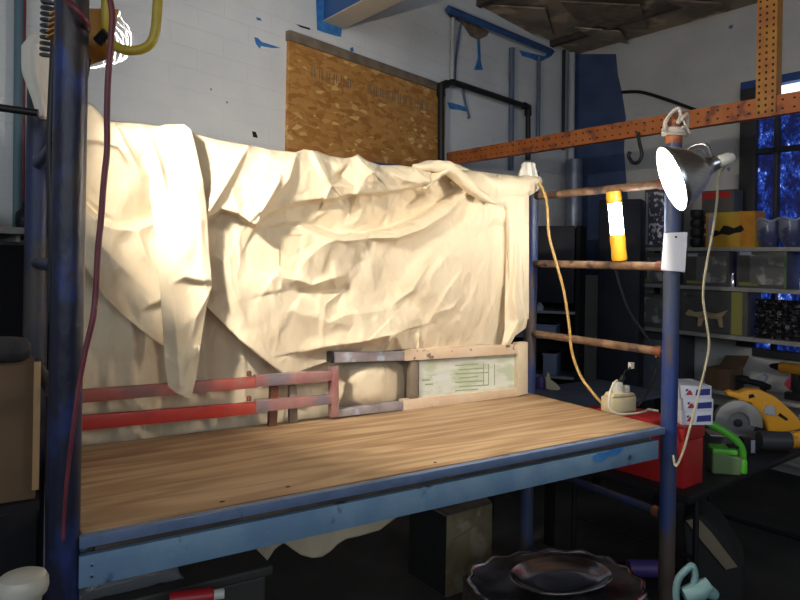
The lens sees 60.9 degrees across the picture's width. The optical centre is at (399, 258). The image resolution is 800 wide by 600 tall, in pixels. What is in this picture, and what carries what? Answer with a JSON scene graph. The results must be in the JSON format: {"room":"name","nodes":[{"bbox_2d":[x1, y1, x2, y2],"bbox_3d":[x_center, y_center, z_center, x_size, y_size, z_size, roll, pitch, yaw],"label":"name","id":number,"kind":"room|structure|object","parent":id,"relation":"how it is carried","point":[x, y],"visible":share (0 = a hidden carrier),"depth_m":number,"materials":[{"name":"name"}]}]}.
{"room":"workshop","nodes":[
{"label":"workshop","id":0,"kind":"room"},
{"bbox_2d":[0,0,569,567],"bbox_3d":[-1.066,-0.259,3.359,0.206,3.480,8.700,1,0,39],"label":"wall","id":1,"kind":"structure","parent":0,"point":[215,68],"depth_m":3.63,"materials":[{"name":"white paint"}]},
{"bbox_2d":[0,227,23,241],"bbox_3d":[-1.777,-0.094,2.124,0.278,0.052,1.260,1,0,39],"label":"wall shelf","id":2,"kind":"object","parent":1,"relation":"attached to","point":[7,234],"visible":0.56,"depth_m":2.47,"materials":[{"name":"grey metal"}]},
{"bbox_2d":[15,202,24,227],"bbox_3d":[-1.414,-0.165,2.565,0.070,0.102,0.069,1,0,0],"label":"bottle","id":3,"kind":"object","parent":2,"relation":"on","point":[20,214],"visible":0.41,"depth_m":2.53,"materials":[{"name":"black plastic"}]},
{"bbox_2d":[12,0,22,226],"bbox_3d":[-1.485,-0.579,2.643,0.037,0.932,0.037,1,0,0],"label":"pipe","id":4,"kind":"object","parent":1,"relation":"attached to","point":[18,4],"visible":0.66,"depth_m":2.63,"materials":[{"name":"blue"}]},
{"bbox_2d":[21,0,25,239],"bbox_3d":[-1.473,-0.562,2.657,0.018,0.976,0.026,1,0,39],"label":"cable","id":5,"kind":"object","parent":1,"relation":"attached to","point":[24,1],"visible":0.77,"depth_m":2.65,"materials":[{"name":"red rubber"}]},
{"bbox_2d":[0,245,48,440],"bbox_3d":[-1.751,0.393,2.200,0.235,0.900,1.220,1,0,39],"label":"upper cabinet","id":6,"kind":"object","parent":1,"relation":"attached to","point":[11,256],"visible":0.02,"depth_m":2.47,"materials":[{"name":"black"}]},
{"bbox_2d":[285,41,437,165],"bbox_3d":[-0.189,-0.346,4.245,0.026,1.685,1.372,1,0,40],"label":"board panel","id":7,"kind":"object","parent":1,"relation":"attached to","point":[336,106],"visible":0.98,"depth_m":4.12,"materials":[{"name":"brown wood"}]},
{"bbox_2d":[286,30,437,90],"bbox_3d":[-0.153,-1.210,4.261,0.039,0.055,1.442,1,0,39],"label":"trim","id":8,"kind":"structure","parent":1,"relation":"attached to","point":[293,36],"depth_m":4.10,"materials":[{"name":"brown wood"}]},
{"bbox_2d":[323,0,402,28],"bbox_3d":[0.498,-1.486,2.816,0.164,0.256,3.050,1,0,-37],"label":"beam","id":9,"kind":"structure","parent":1,"relation":"attached to","point":[343,14],"depth_m":3.80,"materials":[{"name":"brown wood"}]},
{"bbox_2d":[450,17,454,78],"bbox_3d":[0.377,-1.494,4.883,0.033,0.474,0.032,1,0,0],"label":"conduit","id":10,"kind":"object","parent":1,"relation":"attached to","point":[452,37],"visible":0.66,"depth_m":4.87,"materials":[{"name":"grey metal"}]},
{"bbox_2d":[454,21,461,79],"bbox_3d":[0.423,-1.502,4.963,0.016,0.477,0.078,1,0,39],"label":"cable","id":11,"kind":"object","parent":1,"relation":"attached to","point":[460,25],"visible":0.8,"depth_m":4.95,"materials":[{"name":"blue plastic"}]},
{"bbox_2d":[437,79,531,160],"bbox_3d":[0.675,-0.977,5.209,0.062,0.658,1.297,1,0,39],"label":"gas pipe","id":12,"kind":"object","parent":1,"relation":"attached to","point":[441,86],"visible":0.97,"depth_m":4.92,"materials":[{"name":"black metal"}]},
{"bbox_2d":[445,5,554,54],"bbox_3d":[0.842,-1.799,5.410,0.057,0.142,1.584,1,0,39],"label":"trim","id":13,"kind":"structure","parent":1,"relation":"attached to","point":[451,10],"depth_m":5.27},
{"bbox_2d":[508,47,514,169],"bbox_3d":[0.907,-1.220,5.532,0.044,0.990,0.060,1,0,39],"label":"conduit","id":14,"kind":"object","parent":1,"relation":"attached to","point":[511,49],"visible":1,"depth_m":5.51,"materials":[{"name":"blue"}]},
{"bbox_2d":[536,55,540,136],"bbox_3d":[1.198,-1.349,5.883,0.034,0.812,0.044,1,0,39],"label":"conduit","id":15,"kind":"object","parent":1,"relation":"attached to","point":[539,56],"visible":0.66,"depth_m":5.87,"materials":[{"name":"blue"}]},
{"bbox_2d":[561,50,565,149],"bbox_3d":[1.503,-1.461,6.250,0.032,0.917,0.046,1,0,39],"label":"conduit","id":16,"kind":"object","parent":1,"relation":"attached to","point":[563,51],"visible":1,"depth_m":6.24,"materials":[{"name":"black metal"}]},
{"bbox_2d":[568,52,574,158],"bbox_3d":[1.592,-1.415,6.312,0.060,0.991,0.076,1,0,39],"label":"conduit","id":17,"kind":"object","parent":1,"relation":"attached to","point":[571,83],"visible":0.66,"depth_m":6.29,"materials":[{"name":"grey"}]},
{"bbox_2d":[447,91,799,164],"bbox_3d":[1.377,-0.703,3.554,0.058,0.090,3.400,1,0,-37],"label":"beam","id":18,"kind":"structure","parent":1,"relation":"attached to","point":[787,103],"depth_m":3.72,"materials":[{"name":"orange metal"}]},
{"bbox_2d":[627,132,643,164],"bbox_3d":[1.259,-0.590,3.637,0.020,0.173,0.100,1,0,-37],"label":"hook","id":19,"kind":"object","parent":18,"relation":"hanging from","point":[629,158],"visible":1,"depth_m":3.62,"materials":[{"name":"black metal"}]},
{"bbox_2d":[755,0,782,115],"bbox_3d":[1.700,-1.315,3.121,0.054,1.306,0.090,1,0,-37],"label":"upright","id":20,"kind":"object","parent":18,"relation":"attached to","point":[769,12],"visible":1,"depth_m":3.10,"materials":[{"name":"metal"}]},
{"bbox_2d":[265,469,799,599],"bbox_3d":[1.473,1.576,2.000,15.000,0.100,14.000,1,0,0],"label":"floor","id":21,"kind":"structure","parent":0,"point":[374,565],"depth_m":3.62,"materials":[{"name":"concrete"}]},
{"bbox_2d":[0,491,39,576],"bbox_3d":[-1.121,1.008,1.485,0.558,0.944,0.336,1,0,-33],"label":"storage cabinet","id":22,"kind":"object","parent":21,"relation":"on","point":[19,520],"visible":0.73,"depth_m":1.49,"materials":[{"name":"black"}]},
{"bbox_2d":[0,355,40,503],"bbox_3d":[-1.096,0.380,1.507,0.506,0.308,0.274,1,0,-33],"label":"cardboard box","id":23,"kind":"object","parent":22,"relation":"on","point":[20,382],"visible":0.94,"depth_m":1.51,"materials":[{"name":"brown cardboard"}]},
{"bbox_2d":[0,336,30,361],"bbox_3d":[-1.060,0.198,1.436,0.495,0.072,0.083,1,0,-27],"label":"folded garment","id":24,"kind":"object","parent":23,"relation":"on","point":[12,349],"visible":1,"depth_m":1.52,"materials":[{"name":"grey fabric"}]},
{"bbox_2d":[0,566,48,599],"bbox_3d":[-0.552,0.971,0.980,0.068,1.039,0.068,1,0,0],"label":"pot","id":25,"kind":"object","parent":21,"relation":"on","point":[28,582],"visible":1,"depth_m":0.96,"materials":[{"name":"ceramic"}]},
{"bbox_2d":[79,549,272,599],"bbox_3d":[-0.673,1.188,1.924,0.570,0.600,0.220,1,0,-33],"label":"storage tote","id":26,"kind":"object","parent":21,"relation":"on","point":[241,575],"visible":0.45,"depth_m":1.92,"materials":[{"name":"grey plastic"}]},
{"bbox_2d":[169,587,224,599],"bbox_3d":[-0.523,0.871,1.753,0.136,0.040,0.039,1,0,-17],"label":"torch","id":27,"kind":"object","parent":26,"relation":"on","point":[207,593],"visible":1,"depth_m":1.74,"materials":[{"name":"red plastic"}]},
{"bbox_2d":[23,0,682,599],"bbox_3d":[-0.047,0.199,2.155,1.969,2.600,0.762,1,0,-33],"label":"bench","id":28,"kind":"object","parent":21,"relation":"on","point":[118,553],"visible":0.73,"depth_m":1.63,"materials":[{"name":"blue paint"}]},
{"bbox_2d":[0,104,38,116],"bbox_3d":[-1.045,-0.395,1.775,0.183,0.034,0.020,1,0,-16],"label":"rod","id":29,"kind":"object","parent":28,"relation":"attached to","point":[3,108],"visible":1,"depth_m":1.78,"materials":[{"name":"black metal"}]},
{"bbox_2d":[21,34,49,119],"bbox_3d":[-0.990,-0.498,1.862,0.073,0.228,0.092,1,0,0],"label":"rag","id":30,"kind":"object","parent":28,"relation":"hanging from","point":[35,68],"visible":0.7,"depth_m":1.83,"materials":[{"name":"beige fabric"}]},
{"bbox_2d":[39,0,54,57],"bbox_3d":[-0.836,-0.584,1.620,0.041,0.218,0.040,1,0,0],"label":"coil spring","id":31,"kind":"object","parent":28,"relation":"hanging from","point":[46,3],"visible":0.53,"depth_m":1.60,"materials":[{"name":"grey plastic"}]},
{"bbox_2d":[45,40,53,530],"bbox_3d":[-0.770,0.145,1.500,0.034,1.302,0.015,1,0,0],"label":"air hose","id":32,"kind":"object","parent":28,"relation":"hanging from","point":[49,124],"visible":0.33,"depth_m":1.49,"materials":[{"name":"black"}]},
{"bbox_2d":[63,0,90,32],"bbox_3d":[-0.621,-0.475,1.323,0.044,0.050,0.078,1,0,0],"label":"cable","id":33,"kind":"object","parent":28,"relation":"hanging from","point":[72,5],"visible":1,"depth_m":1.29,"materials":[{"name":"red rubber"}]},
{"bbox_2d":[61,0,114,540],"bbox_3d":[-0.577,0.003,1.262,0.076,1.029,0.019,1,0,-20],"label":"cable","id":34,"kind":"object","parent":28,"relation":"hanging from","point":[111,30],"visible":1,"depth_m":1.26,"materials":[{"name":"red rubber"}]},
{"bbox_2d":[45,0,162,77],"bbox_3d":[-0.620,-0.479,1.431,0.282,0.199,0.158,1,0,41],"label":"work light","id":35,"kind":"object","parent":28,"relation":"attached to","point":[98,18],"visible":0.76,"depth_m":1.39,"materials":[{"name":"orange paint"}]},
{"bbox_2d":[82,103,542,559],"bbox_3d":[-0.181,0.313,2.415,1.874,1.533,0.247,1,0,-31],"label":"cloth","id":36,"kind":"object","parent":28,"relation":"hanging from","point":[221,259],"visible":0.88,"depth_m":2.28,"materials":[{"name":"fabric"}]},
{"bbox_2d":[537,183,600,403],"bbox_3d":[0.699,0.128,2.729,0.036,0.891,0.372,1,0,-40],"label":"power cable","id":37,"kind":"object","parent":36,"relation":"hanging from","point":[538,184],"visible":0.91,"depth_m":2.77,"materials":[{"name":"brown plastic"}]},
{"bbox_2d":[80,393,659,533],"bbox_3d":[-0.050,0.568,2.137,1.825,0.020,0.666,1,0,-33],"label":"wooden tabletop","id":38,"kind":"object","parent":28,"relation":"on","point":[124,483],"visible":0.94,"depth_m":1.95,"materials":[{"name":"brown wood"}]},
{"bbox_2d":[82,365,338,430],"bbox_3d":[-0.575,0.456,2.144,0.840,0.196,0.044,1,0,-33],"label":"frame","id":39,"kind":"object","parent":38,"relation":"on","point":[292,402],"visible":0.91,"depth_m":2.14,"materials":[{"name":"paint"}]},
{"bbox_2d":[327,341,527,416],"bbox_3d":[0.139,0.446,2.607,0.920,0.236,0.038,1,0,-33],"label":"frame","id":40,"kind":"object","parent":38,"relation":"on","point":[499,371],"visible":0.97,"depth_m":2.64,"materials":[{"name":"grey paint"}]},
{"bbox_2d":[601,362,635,413],"bbox_3d":[0.836,0.486,2.570,0.144,0.178,0.060,1,0,-25],"label":"block","id":41,"kind":"object","parent":38,"relation":"on","point":[622,400],"visible":0.99,"depth_m":2.54,"materials":[{"name":"beige plastic"}]},
{"bbox_2d":[607,379,658,414],"bbox_3d":[0.853,0.513,2.537,0.238,0.122,0.074,1,0,-26],"label":"lead","id":42,"kind":"object","parent":38,"relation":"on","point":[616,380],"visible":1,"depth_m":2.49,"materials":[{"name":"beige plastic"}]},
{"bbox_2d":[606,190,626,260],"bbox_3d":[0.818,-0.125,2.565,0.082,0.267,0.058,1,0,0],"label":"lamp","id":43,"kind":"object","parent":28,"relation":"on","point":[613,198],"visible":1,"depth_m":2.54,"materials":[{"name":"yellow plastic"}]},
{"bbox_2d":[615,269,657,406],"bbox_3d":[0.920,0.288,2.615,0.164,0.523,0.126,1,0,-37],"label":"lamp cord","id":44,"kind":"object","parent":28,"relation":"hanging from","point":[616,271],"visible":0.91,"depth_m":2.62,"materials":[{"name":"black plastic"}]},
{"bbox_2d":[661,232,686,271],"bbox_3d":[0.939,-0.025,2.328,0.090,0.137,0.006,1,0,0],"label":"paper tag","id":45,"kind":"object","parent":28,"relation":"attached to","point":[674,244],"visible":1,"depth_m":2.33,"materials":[{"name":"white paper"}]},
{"bbox_2d":[661,107,690,136],"bbox_3d":[0.955,-0.474,2.373,0.099,0.099,0.091,1,0,0],"label":"tie","id":46,"kind":"object","parent":28,"relation":"attached to","point":[666,130],"visible":0.98,"depth_m":2.34,"materials":[{"name":"beige fabric"}]},
{"bbox_2d":[656,142,735,466],"bbox_3d":[0.953,0.159,2.224,0.309,1.078,0.203,1,0,-22],"label":"lamp","id":47,"kind":"object","parent":28,"relation":"attached to","point":[684,174],"depth_m":2.21,"materials":[{"name":"metal"}]},
{"bbox_2d":[712,153,735,170],"bbox_3d":[1.019,-0.306,2.177,0.100,0.068,0.052,1,0,0],"label":"socket","id":48,"kind":"object","parent":47,"relation":"attached to","point":[723,160],"depth_m":2.15,"materials":[{"name":"metal"}]},
{"bbox_2d":[408,497,491,596],"bbox_3d":[0.231,1.300,3.206,0.300,0.408,0.281,1,0,-36],"label":"carton","id":49,"kind":"object","parent":21,"relation":"on","point":[445,542],"visible":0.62,"depth_m":3.09,"materials":[{"name":"brown cardboard"}]},
{"bbox_2d":[511,226,585,387],"bbox_3d":[1.112,0.637,5.182,0.530,1.765,0.300,1,0,23],"label":"cabinet","id":50,"kind":"object","parent":21,"relation":"on","point":[568,242],"visible":0.41,"depth_m":5.04,"materials":[{"name":"black metal"}]},
{"bbox_2d":[518,322,560,334],"bbox_3d":[1.052,0.529,5.176,0.312,0.085,0.212,1,0,23],"label":"storage bin","id":51,"kind":"object","parent":50,"relation":"on","point":[553,327],"visible":0.46,"depth_m":5.06,"materials":[{"name":"blue plastic"}]},
{"bbox_2d":[515,333,574,338],"bbox_3d":[1.110,0.582,5.174,0.470,0.020,0.284,1,0,23],"label":"shelf","id":52,"kind":"object","parent":50,"relation":"attached to","point":[518,335],"depth_m":5.12,"materials":[{"name":"grey paint"}]},
{"bbox_2d":[542,350,561,374],"bbox_3d":[1.149,0.780,5.132,0.112,0.160,0.212,1,0,23],"label":"storage bin","id":53,"kind":"object","parent":50,"relation":"on","point":[551,358],"visible":1,"depth_m":5.05,"materials":[{"name":"blue plastic"}]},
{"bbox_2d":[536,368,573,379],"bbox_3d":[1.105,0.870,5.174,0.470,0.020,0.284,1,0,23],"label":"shelf","id":54,"kind":"object","parent":50,"relation":"attached to","point":[566,373],"depth_m":5.08,"materials":[{"name":"grey paint"}]},
{"bbox_2d":[537,308,574,314],"bbox_3d":[1.113,0.393,5.174,0.470,0.020,0.284,1,0,23],"label":"shelf","id":55,"kind":"object","parent":50,"relation":"attached to","point":[554,311],"depth_m":5.06,"materials":[{"name":"grey metal"}]},
{"bbox_2d":[462,575,647,599],"bbox_3d":[0.539,1.330,2.362,0.540,0.360,0.380,1,0,-18],"label":"wooden crate","id":56,"kind":"object","parent":21,"relation":"on","point":[468,593],"visible":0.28,"depth_m":2.42,"materials":[{"name":"brown wood"}]},
{"bbox_2d":[466,548,647,599],"bbox_3d":[0.542,1.129,2.362,0.619,0.039,0.487,1,0,-15],"label":"serving tray","id":57,"kind":"object","parent":56,"relation":"on","point":[489,580],"visible":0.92,"depth_m":2.40,"materials":[{"name":"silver metal"}]},
{"bbox_2d":[510,556,612,597],"bbox_3d":[0.567,1.125,2.395,0.368,0.033,0.295,1,0,0],"label":"oval dish","id":58,"kind":"object","parent":57,"relation":"on","point":[552,576],"visible":1,"depth_m":2.42,"materials":[{"name":"black ceramic"}]},
{"bbox_2d":[487,379,660,545],"bbox_3d":[1.057,1.164,4.070,1.100,0.710,0.560,1,0,-36],"label":"covered table","id":59,"kind":"object","parent":21,"relation":"on","point":[577,393],"visible":0.23,"depth_m":4.04,"materials":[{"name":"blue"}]},
{"bbox_2d":[536,375,545,388],"bbox_3d":[0.880,0.766,4.241,0.064,0.076,0.063,1,0,0],"label":"jar","id":60,"kind":"object","parent":59,"relation":"on","point":[540,380],"visible":0.94,"depth_m":4.21,"materials":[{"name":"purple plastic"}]},
{"bbox_2d":[545,371,559,389],"bbox_3d":[0.943,0.755,4.206,0.091,0.113,0.050,1,0,0],"label":"folded card","id":61,"kind":"object","parent":59,"relation":"on","point":[549,384],"visible":1,"depth_m":4.18,"materials":[{"name":"beige paper"}]},
{"bbox_2d":[566,159,581,227],"bbox_3d":[1.578,0.277,6.166,0.148,2.359,0.200,1,0,-37],"label":"downpipe","id":62,"kind":"object","parent":21,"relation":"on","point":[573,166],"visible":0.21,"depth_m":6.12,"materials":[{"name":"metal"}]},
{"bbox_2d":[596,199,645,408],"bbox_3d":[1.667,0.543,5.145,0.300,1.972,0.280,1,0,28],"label":"locker","id":63,"kind":"object","parent":21,"relation":"on","point":[614,321],"visible":0.55,"depth_m":5.04,"materials":[{"name":"black metal"}]},
{"bbox_2d":[617,562,689,599],"bbox_3d":[0.990,1.402,2.770,0.340,0.231,0.240,1,0,-5],"label":"step stool","id":64,"kind":"object","parent":21,"relation":"on","point":[651,588],"visible":0.05,"depth_m":2.70,"materials":[{"name":"black"}]},
{"bbox_2d":[625,559,657,577],"bbox_3d":[0.995,1.251,2.750,0.146,0.070,0.070,1,0,0],"label":"roll","id":65,"kind":"object","parent":64,"relation":"on","point":[643,568],"visible":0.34,"depth_m":2.72,"materials":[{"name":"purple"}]},
{"bbox_2d":[643,331,694,409],"bbox_3d":[2.122,1.060,5.400,0.266,0.955,0.299,1,0,-37],"label":"base cabinet","id":66,"kind":"object","parent":21,"relation":"on","point":[686,342],"visible":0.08,"depth_m":5.33,"materials":[{"name":"grey plastic"}]},
{"bbox_2d":[571,404,799,568],"bbox_3d":[1.536,1.218,3.434,1.800,0.621,0.750,1,0,-40],"label":"folding table","id":67,"kind":"object","parent":21,"relation":"on","point":[764,460],"visible":0.34,"depth_m":2.90,"materials":[{"name":"black plastic"}]},
{"bbox_2d":[597,407,704,488],"bbox_3d":[1.045,0.776,2.859,0.164,0.245,0.408,1,0,-38],"label":"toolbox","id":68,"kind":"object","parent":67,"relation":"on","point":[690,467],"visible":0.31,"depth_m":2.72,"materials":[{"name":"red plastic"}]},
{"bbox_2d":[677,410,712,424],"bbox_3d":[1.169,0.630,2.765,0.125,0.051,0.161,1,0,-4],"label":"carton","id":69,"kind":"object","parent":68,"relation":"on","point":[684,418],"visible":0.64,"depth_m":2.69,"materials":[{"name":"white cardboard"}]},
{"bbox_2d":[678,397,712,411],"bbox_3d":[1.173,0.579,2.767,0.125,0.051,0.161,1,0,-4],"label":"carton","id":70,"kind":"object","parent":69,"relation":"on","point":[684,405],"visible":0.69,"depth_m":2.69,"materials":[{"name":"white cardboard"}]},
{"bbox_2d":[678,379,711,398],"bbox_3d":[1.167,0.527,2.769,0.125,0.051,0.161,1,0,-4],"label":"carton","id":71,"kind":"object","parent":70,"relation":"on","point":[687,388],"visible":0.75,"depth_m":2.69,"materials":[{"name":"white cardboard"}]},
{"bbox_2d":[706,421,747,474],"bbox_3d":[1.384,0.794,2.887,0.162,0.220,0.100,1,0,12],"label":"tool","id":72,"kind":"object","parent":67,"relation":"on","point":[722,458],"visible":0.94,"depth_m":2.85,"materials":[{"name":"green plastic"}]},
{"bbox_2d":[739,436,755,454],"bbox_3d":[1.621,0.871,3.176,0.055,0.075,0.051,1,0,0],"label":"battery pack","id":73,"kind":"object","parent":67,"relation":"on","point":[749,442],"visible":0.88,"depth_m":3.15,"materials":[{"name":"black plastic"}]},
{"bbox_2d":[705,387,799,437],"bbox_3d":[1.836,0.800,3.516,0.467,0.255,0.150,1,0,10],"label":"saw","id":74,"kind":"object","parent":67,"relation":"on","point":[764,410],"visible":0.89,"depth_m":3.49,"materials":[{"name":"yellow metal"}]},
{"bbox_2d":[755,431,799,449],"bbox_3d":[1.867,0.857,3.249,0.298,0.106,0.088,1,0,2],"label":"grinder","id":75,"kind":"object","parent":67,"relation":"on","point":[785,440],"visible":0.98,"depth_m":3.22,"materials":[{"name":"grey plastic"}]},
{"bbox_2d":[672,562,718,599],"bbox_3d":[0.942,1.232,2.173,0.170,0.569,0.179,1,0,12],"label":"jug","id":76,"kind":"object","parent":21,"relation":"on","point":[697,589],"visible":1,"depth_m":2.11,"materials":[{"name":"plastic"}]},
{"bbox_2d":[683,498,744,599],"bbox_3d":[1.417,1.320,3.072,0.249,0.411,0.401,1,0,25],"label":"tool bag","id":77,"kind":"object","parent":21,"relation":"on","point":[721,555],"visible":0.62,"depth_m":2.95,"materials":[{"name":"black fabric"}]},
{"bbox_2d":[644,247,799,467],"bbox_3d":[2.985,0.577,4.265,0.320,1.950,3.300,1,0,-37],"label":"shelving","id":78,"kind":"object","parent":21,"relation":"on","point":[795,462],"visible":0.14,"depth_m":4.79,"materials":[{"name":"grey metal"}]},
{"bbox_2d":[644,293,662,327],"bbox_3d":[2.062,0.410,5.448,0.202,0.261,0.256,1,0,-37],"label":"box","id":79,"kind":"object","parent":78,"relation":"on","point":[653,302],"visible":0.3,"depth_m":5.37,"materials":[{"name":"grey"}]},
{"bbox_2d":[645,253,681,283],"bbox_3d":[2.081,0.075,5.431,0.202,0.242,0.246,1,0,-37],"label":"box","id":80,"kind":"object","parent":78,"relation":"on","point":[651,277],"visible":0.4,"depth_m":5.37,"materials":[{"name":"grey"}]},
{"bbox_2d":[647,258,662,280],"bbox_3d":[2.018,0.080,5.348,0.002,0.182,0.165,1,0,-37],"label":"picture","id":81,"kind":"object","parent":80,"relation":"attached to","point":[651,275],"depth_m":5.36},
{"bbox_2d":[645,189,683,247],"bbox_3d":[2.088,-0.321,5.381,0.122,0.464,0.269,1,0,-37],"label":"box","id":82,"kind":"object","parent":78,"relation":"on","point":[654,198],"visible":0.42,"depth_m":5.37,"materials":[{"name":"grey"}]},
{"bbox_2d":[690,238,702,246],"bbox_3d":[2.231,-0.120,5.120,0.094,0.068,0.093,1,0,0],"label":"cup","id":83,"kind":"object","parent":78,"relation":"on","point":[694,242],"visible":0.97,"depth_m":5.08,"materials":[{"name":"black plastic"}]},
{"bbox_2d":[690,229,702,237],"bbox_3d":[2.232,-0.192,5.120,0.094,0.068,0.093,1,0,0],"label":"cup","id":84,"kind":"object","parent":83,"relation":"on","point":[694,233],"visible":0.97,"depth_m":5.08,"materials":[{"name":"black plastic"}]},
{"bbox_2d":[690,219,702,228],"bbox_3d":[2.234,-0.264,5.120,0.094,0.068,0.093,1,0,0],"label":"cup","id":85,"kind":"object","parent":84,"relation":"on","point":[694,223],"visible":1,"depth_m":5.08,"materials":[{"name":"black plastic"}]},
{"bbox_2d":[690,209,703,218],"bbox_3d":[2.235,-0.336,5.120,0.094,0.068,0.093,1,0,0],"label":"cup","id":86,"kind":"object","parent":85,"relation":"on","point":[697,213],"visible":0.97,"depth_m":5.08,"materials":[{"name":"black plastic"}]},
{"bbox_2d":[685,251,736,286],"bbox_3d":[2.341,0.072,5.084,0.202,0.259,0.338,1,0,-37],"label":"box","id":87,"kind":"object","parent":78,"relation":"on","point":[721,264],"visible":0.72,"depth_m":4.99,"materials":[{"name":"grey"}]},
{"bbox_2d":[696,256,726,282],"bbox_3d":[2.284,0.077,4.993,0.002,0.194,0.226,1,0,-37],"label":"picture","id":88,"kind":"object","parent":87,"relation":"attached to","point":[717,265],"depth_m":4.98},
{"bbox_2d":[679,289,760,336],"bbox_3d":[2.361,0.388,5.050,0.222,0.317,0.522,1,0,-37],"label":"box","id":89,"kind":"object","parent":78,"relation":"on","point":[728,312],"visible":0.84,"depth_m":4.94,"materials":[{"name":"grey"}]},
{"bbox_2d":[701,189,742,246],"bbox_3d":[2.422,-0.298,5.118,0.142,0.430,0.244,1,0,-37],"label":"carton","id":90,"kind":"object","parent":78,"relation":"on","point":[729,200],"visible":0.38,"depth_m":5.06,"materials":[{"name":"grey cardboard"}]},
{"bbox_2d":[705,355,748,389],"bbox_3d":[2.419,0.830,5.026,0.254,0.240,0.200,1,0,-37],"label":"carton","id":91,"kind":"object","parent":78,"relation":"on","point":[722,376],"visible":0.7,"depth_m":4.99,"materials":[{"name":"cardboard"}]},
{"bbox_2d":[706,211,765,246],"bbox_3d":[2.426,-0.210,4.926,0.164,0.254,0.356,1,0,-37],"label":"carton","id":92,"kind":"object","parent":78,"relation":"on","point":[732,229],"visible":0.8,"depth_m":4.85,"materials":[{"name":"yellow cardboard"}]},
{"bbox_2d":[710,225,743,236],"bbox_3d":[2.350,-0.196,4.891,0.002,0.092,0.249,1,0,-37],"label":"print","id":93,"kind":"object","parent":92,"relation":"attached to","point":[720,230],"depth_m":4.88,"materials":[{"name":"black paint"}]},
{"bbox_2d":[736,374,770,391],"bbox_3d":[2.500,0.877,4.805,0.059,0.149,0.232,1,0,-37],"label":"clamp","id":94,"kind":"object","parent":78,"relation":"on","point":[760,381],"visible":0.98,"depth_m":4.79,"materials":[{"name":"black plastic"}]},
{"bbox_2d":[737,251,799,288],"bbox_3d":[2.578,0.069,4.768,0.202,0.273,0.337,1,0,-37],"label":"box","id":95,"kind":"object","parent":78,"relation":"on","point":[755,269],"visible":0.82,"depth_m":4.68,"materials":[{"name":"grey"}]},
{"bbox_2d":[750,255,783,284],"bbox_3d":[2.521,0.074,4.677,0.002,0.205,0.226,1,0,-37],"label":"picture","id":96,"kind":"object","parent":95,"relation":"attached to","point":[764,269],"depth_m":4.67},
{"bbox_2d":[756,217,780,246],"bbox_3d":[2.571,-0.184,4.736,0.174,0.208,0.174,1,0,0],"label":"bowl","id":97,"kind":"object","parent":78,"relation":"on","point":[767,230],"visible":0.81,"depth_m":4.68,"materials":[{"name":"blue ceramic"}]},
{"bbox_2d":[754,298,799,341],"bbox_3d":[2.679,0.415,4.595,0.168,0.270,0.490,1,0,-37],"label":"box","id":98,"kind":"object","parent":78,"relation":"on","point":[779,319],"visible":1,"depth_m":4.63,"materials":[{"name":"black plastic"}]},
{"bbox_2d":[769,362,799,401],"bbox_3d":[2.649,0.830,4.642,0.075,0.248,0.249,1,0,-37],"label":"cordless drill","id":99,"kind":"object","parent":78,"relation":"on","point":[793,382],"visible":1,"depth_m":4.60,"materials":[{"name":"orange paint"}]},
{"bbox_2d":[778,216,799,246],"bbox_3d":[2.661,-0.183,4.616,0.174,0.208,0.174,1,0,0],"label":"bowl","id":100,"kind":"object","parent":78,"relation":"on","point":[788,229],"visible":0.98,"depth_m":4.56,"materials":[{"name":"blue ceramic"}]},
{"bbox_2d":[490,0,756,54],"bbox_3d":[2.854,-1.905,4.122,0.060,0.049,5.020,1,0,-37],"label":"ceiling","id":101,"kind":"structure","parent":0,"point":[668,7],"depth_m":5.48,"materials":[{"name":"brown wood"}]},
{"bbox_2d":[476,0,498,7],"bbox_3d":[2.091,-1.918,3.196,0.060,0.049,5.020,1,0,-37],"label":"ceiling","id":102,"kind":"structure","parent":101,"relation":"attached to","point":[479,3],"depth_m":5.12,"materials":[{"name":"brown wood"}]},
{"bbox_2d":[483,5,552,35],"bbox_3d":[0.929,-1.940,5.537,0.540,0.012,0.890,1,0,18],"label":"board","id":103,"kind":"object","parent":102,"relation":"attached to","point":[534,20],"visible":0.57,"depth_m":5.43,"materials":[{"name":"brown wood"}]},
{"bbox_2d":[575,27,627,43],"bbox_3d":[1.734,-1.902,5.760,0.663,0.012,0.230,1,0,-20],"label":"board","id":104,"kind":"object","parent":101,"relation":"attached to","point":[607,35],"visible":1,"depth_m":5.74,"materials":[{"name":"brown wood"}]},
{"bbox_2d":[560,0,647,29],"bbox_3d":[1.630,-1.916,5.340,0.944,0.012,0.480,1,0,-9],"label":"board","id":105,"kind":"object","parent":101,"relation":"attached to","point":[600,14],"visible":1,"depth_m":5.29,"materials":[{"name":"brown paint"}]},
{"bbox_2d":[661,0,727,11],"bbox_3d":[2.191,-1.882,5.025,0.627,0.012,0.125,1,0,-12],"label":"board","id":106,"kind":"object","parent":101,"relation":"attached to","point":[716,6],"visible":1,"depth_m":5.02,"materials":[{"name":"brown paint"}]},
{"bbox_2d":[574,0,799,475],"bbox_3d":[4.174,-0.176,3.295,0.204,3.497,8.240,1,0,-37],"label":"wall","id":107,"kind":"structure","parent":0,"point":[702,63],"depth_m":5.69,"materials":[{"name":"grey paint"}]},
{"bbox_2d":[621,90,695,109],"bbox_3d":[2.197,-1.336,5.761,0.027,0.324,0.744,1,0,-37],"label":"cable","id":108,"kind":"object","parent":107,"relation":"attached to","point":[622,91],"visible":0.82,"depth_m":5.75,"materials":[{"name":"black rubber"}]},
{"bbox_2d":[736,71,799,361],"bbox_3d":[3.091,-0.301,4.518,0.068,2.059,1.660,1,0,-37],"label":"window","id":109,"kind":"structure","parent":107,"relation":"in","point":[769,148],"depth_m":4.99,"materials":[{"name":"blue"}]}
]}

